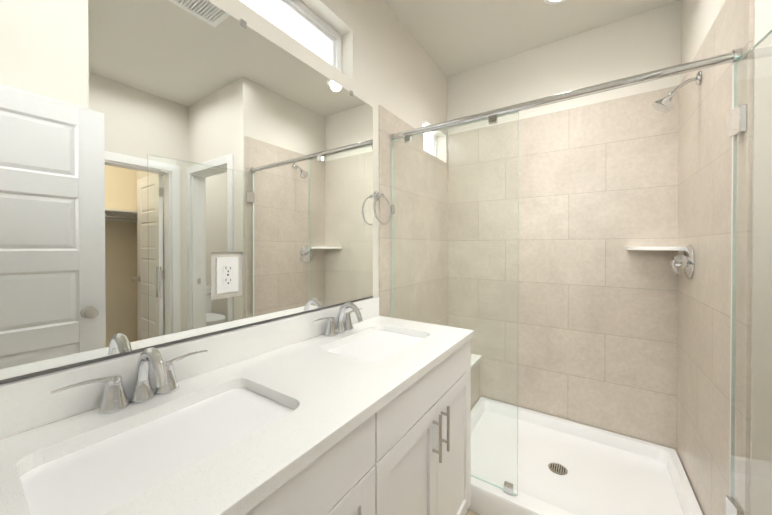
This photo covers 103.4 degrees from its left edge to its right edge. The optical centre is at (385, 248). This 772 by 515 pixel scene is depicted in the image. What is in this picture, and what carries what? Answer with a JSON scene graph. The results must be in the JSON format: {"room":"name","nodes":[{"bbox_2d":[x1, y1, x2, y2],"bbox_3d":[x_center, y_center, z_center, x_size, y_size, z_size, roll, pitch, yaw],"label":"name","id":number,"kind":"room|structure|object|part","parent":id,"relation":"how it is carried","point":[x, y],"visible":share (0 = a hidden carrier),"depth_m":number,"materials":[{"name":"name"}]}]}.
{"room":"bathroom","nodes":[
{"label":"bathroom","id":0,"kind":"room"},
{"bbox_2d":[13,0,446,381],"bbox_3d":[-0.307,-0.071,1.468,0.150,2.720,3.000,0,0,34],"label":"wall","id":1,"kind":"structure","parent":0,"point":[389,64],"depth_m":1.70,"materials":[{"name":"white paint"}]},
{"bbox_2d":[0,0,372,384],"bbox_3d":[-0.529,-0.256,0.990,0.009,1.054,1.640,0,0,34],"label":"vanity mirror","id":2,"kind":"object","parent":1,"relation":"attached to","point":[154,154],"visible":1,"depth_m":0.84,"materials":[{"name":"silver metal"}]},
{"bbox_2d":[216,257,237,293],"bbox_3d":[-0.522,0.086,1.004,0.006,0.116,0.072,0,0,34],"label":"outlet plate","id":3,"kind":"object","parent":2,"relation":"attached to","point":[226,267],"depth_m":1.00,"materials":[{"name":"white plastic"}]},
{"bbox_2d":[0,297,379,436],"bbox_3d":[-0.509,0.324,1.012,0.020,0.105,1.672,0,0,34],"label":"backsplash","id":4,"kind":"structure","parent":1,"relation":"attached to","point":[24,403],"depth_m":0.78,"materials":[{"name":"white stone"}]},
{"bbox_2d":[254,0,341,71],"bbox_3d":[-0.590,-0.973,1.092,0.060,0.250,1.214,0,0,34],"label":"transom window","id":5,"kind":"structure","parent":1,"relation":"in","point":[299,10],"depth_m":1.46,"materials":[{"name":"white plastic"}]},
{"bbox_3d":[-0.590,-0.973,1.092,0.006,0.182,1.142,0,0,34],"label":"glass","id":6,"kind":"part","parent":5,"relation":"part of","materials":[{"name":"clear glass"}]},
{"bbox_2d":[373,191,390,224],"bbox_3d":[-0.033,-0.228,1.691,0.056,0.192,0.165,0,0,34],"label":"towel ring","id":7,"kind":"object","parent":1,"relation":"attached to","point":[376,195],"visible":1,"depth_m":1.68,"materials":[{"name":"silver metal"}]},
{"bbox_2d":[379,105,447,325],"bbox_3d":[0.239,0.235,2.143,0.010,2.100,0.996,0,0,34],"label":"wall tile","id":8,"kind":"structure","parent":1,"relation":"attached to","point":[389,124],"depth_m":2.03,"materials":[{"name":"beige tile"}]},
{"bbox_2d":[423,132,436,156],"bbox_3d":[0.291,-0.822,2.411,0.060,0.230,0.424,0,0,34],"label":"transom window","id":9,"kind":"structure","parent":1,"relation":"in","point":[432,141],"depth_m":2.54,"materials":[{"name":"glass"}]},
{"bbox_2d":[466,509,479,514],"bbox_3d":[1.309,1.327,0.386,4.050,0.060,2.980,0,0,34],"label":"floor","id":10,"kind":"structure","parent":0,"point":[469,512],"depth_m":1.49,"materials":[{"name":"tile"}]},
{"bbox_2d":[236,333,473,514],"bbox_3d":[-0.282,0.851,0.856,0.578,0.886,1.660,0,0,34],"label":"bathroom vanity","id":11,"kind":"object","parent":10,"relation":"on","point":[411,455],"depth_m":0.89,"materials":[{"name":"white painted wood"},{"name":"brushed nickel"}]},
{"bbox_2d":[0,317,473,514],"bbox_3d":[-0.287,0.393,0.864,0.553,0.030,1.672,0,0,34],"label":"countertop","id":12,"kind":"structure","parent":11,"relation":"on","point":[330,392],"depth_m":0.67,"materials":[{"name":"white stone"}]},
{"bbox_2d":[48,345,211,416],"bbox_3d":[-0.574,0.309,0.741,0.158,0.140,0.314,0,0,34],"label":"faucet","id":13,"kind":"object","parent":12,"relation":"on","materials":[{"name":"silver metal"}]},
{"bbox_2d":[20,381,295,514],"bbox_3d":[-0.435,0.484,0.650,0.335,0.173,0.480,0,0,34],"label":"sink","id":14,"kind":"object","parent":12,"relation":"in","point":[88,477],"depth_m":0.62,"materials":[{"name":"white ceramic"}]},
{"bbox_2d":[312,301,363,336],"bbox_3d":[-0.168,0.305,1.348,0.158,0.140,0.314,0,0,34],"label":"faucet","id":15,"kind":"object","parent":12,"relation":"on","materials":[{"name":"silver metal"}]},
{"bbox_2d":[328,329,427,360],"bbox_3d":[-0.030,0.480,1.257,0.335,0.173,0.480,0,0,34],"label":"sink","id":16,"kind":"object","parent":12,"relation":"in","point":[377,344],"depth_m":1.29,"materials":[{"name":"white ceramic"}]},
{"bbox_2d":[470,354,481,409],"bbox_3d":[0.377,1.062,2.086,0.286,0.447,0.924,0,0,34],"label":"shower bench","id":17,"kind":"object","parent":10,"relation":"on","point":[475,382],"depth_m":2.30,"materials":[{"name":"tile"}]},
{"bbox_3d":[0.404,0.854,2.125,0.286,0.032,0.827,0,0,34],"label":"seat","id":18,"kind":"part","parent":17,"relation":"part of","materials":[{"name":"white stone"}]},
{"bbox_2d":[468,397,702,514],"bbox_3d":[0.957,1.225,1.699,1.133,0.125,0.924,0,0,34],"label":"shower pan","id":19,"kind":"object","parent":10,"relation":"on","point":[566,467],"visible":0.85,"depth_m":1.71,"materials":[{"name":"white plastic"}]},
{"bbox_2d":[390,30,771,514],"bbox_3d":[0.483,0.242,1.110,1.542,1.848,0.736,0,0,34],"label":"shower enclosure","id":20,"kind":"object","parent":19,"relation":"on","point":[738,119],"visible":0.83,"depth_m":1.04,"materials":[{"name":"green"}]},
{"bbox_3d":[0.329,0.260,1.629,0.703,1.804,0.010,0,0,34],"label":"fixed panel","id":21,"kind":"part","parent":20,"relation":"part of","materials":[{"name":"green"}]},
{"bbox_3d":[0.620,-0.650,1.429,1.408,0.069,0.044,0,0,34],"label":"header rail","id":22,"kind":"part","parent":20,"relation":"part of","materials":[{"name":"silver metal"}]},
{"bbox_3d":[1.039,0.264,0.724,0.010,1.788,0.716,0,0,26],"label":"door","id":23,"kind":"part","parent":20,"relation":"part of","materials":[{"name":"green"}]},
{"bbox_2d":[383,0,679,76],"bbox_3d":[1.309,-1.463,0.367,4.050,0.080,2.980,0,0,34],"label":"ceiling","id":24,"kind":"structure","parent":0,"point":[452,37],"depth_m":1.93,"materials":[{"name":"white paint"}]},
{"bbox_2d":[544,0,564,4],"bbox_3d":[0.968,-1.428,1.702,0.160,0.008,0.160,0,0,34],"label":"recessed light","id":25,"kind":"object","parent":24,"relation":"in","point":[551,2],"visible":1,"depth_m":1.76,"materials":[{"name":"white paint"}]},
{"bbox_2d":[447,0,680,150],"bbox_3d":[2.008,-0.072,1.629,3.520,2.720,0.120,0,0,34],"label":"wall","id":26,"kind":"structure","parent":0,"point":[645,42],"depth_m":2.04,"materials":[{"name":"white paint"}]},
{"bbox_2d":[447,85,678,451],"bbox_3d":[1.103,0.170,2.158,1.410,2.230,0.010,0,0,34],"label":"wall tile","id":27,"kind":"structure","parent":26,"relation":"attached to","point":[594,306],"depth_m":2.04,"materials":[{"name":"beige tile"}]},
{"bbox_2d":[626,247,684,250],"bbox_3d":[1.532,-0.003,1.742,0.235,0.020,0.200,0,0,34],"label":"shelf","id":28,"kind":"object","parent":26,"relation":"attached to","point":[657,248],"visible":0.81,"depth_m":1.68,"materials":[{"name":"white stone"}]},
{"bbox_2d":[681,0,771,514],"bbox_3d":[1.486,-0.070,1.335,0.120,2.720,0.950,0,0,34],"label":"wall","id":29,"kind":"structure","parent":0,"point":[698,17],"depth_m":0.97,"materials":[{"name":"white paint"}]},
{"bbox_2d":[677,0,753,514],"bbox_3d":[1.435,0.175,1.377,0.010,2.230,0.940,0,0,34],"label":"wall tile","id":30,"kind":"structure","parent":29,"relation":"attached to","point":[704,291],"depth_m":1.26,"materials":[{"name":"beige tile"}]},
{"bbox_2d":[652,70,701,112],"bbox_3d":[1.387,-0.746,1.462,0.170,0.162,0.086,0,0,34],"label":"shower head","id":31,"kind":"object","parent":30,"relation":"attached to","point":[664,104],"visible":1,"depth_m":1.46},
{"bbox_2d":[670,244,694,278],"bbox_3d":[1.487,0.064,1.544,0.088,0.174,0.237,0,0,34],"label":"shower valve","id":32,"kind":"object","parent":30,"relation":"attached to","point":[686,261],"visible":1,"depth_m":1.52,"materials":[{"name":"silver metal"}]},
{"label":"outside","id":33,"kind":"structure","parent":0,"visible":0},
{"bbox_2d":[240,0,328,62],"bbox_3d":[-1.053,-1.109,1.280,0.010,2.400,3.410,0,0,34],"label":"sky","id":34,"kind":"structure","parent":33,"point":[251,4],"depth_m":1.94,"materials":[{"name":"white"}]},
{"bbox_2d":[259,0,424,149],"bbox_3d":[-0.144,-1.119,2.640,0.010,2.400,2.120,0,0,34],"label":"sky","id":35,"kind":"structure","parent":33,"point":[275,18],"depth_m":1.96,"materials":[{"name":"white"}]}
]}

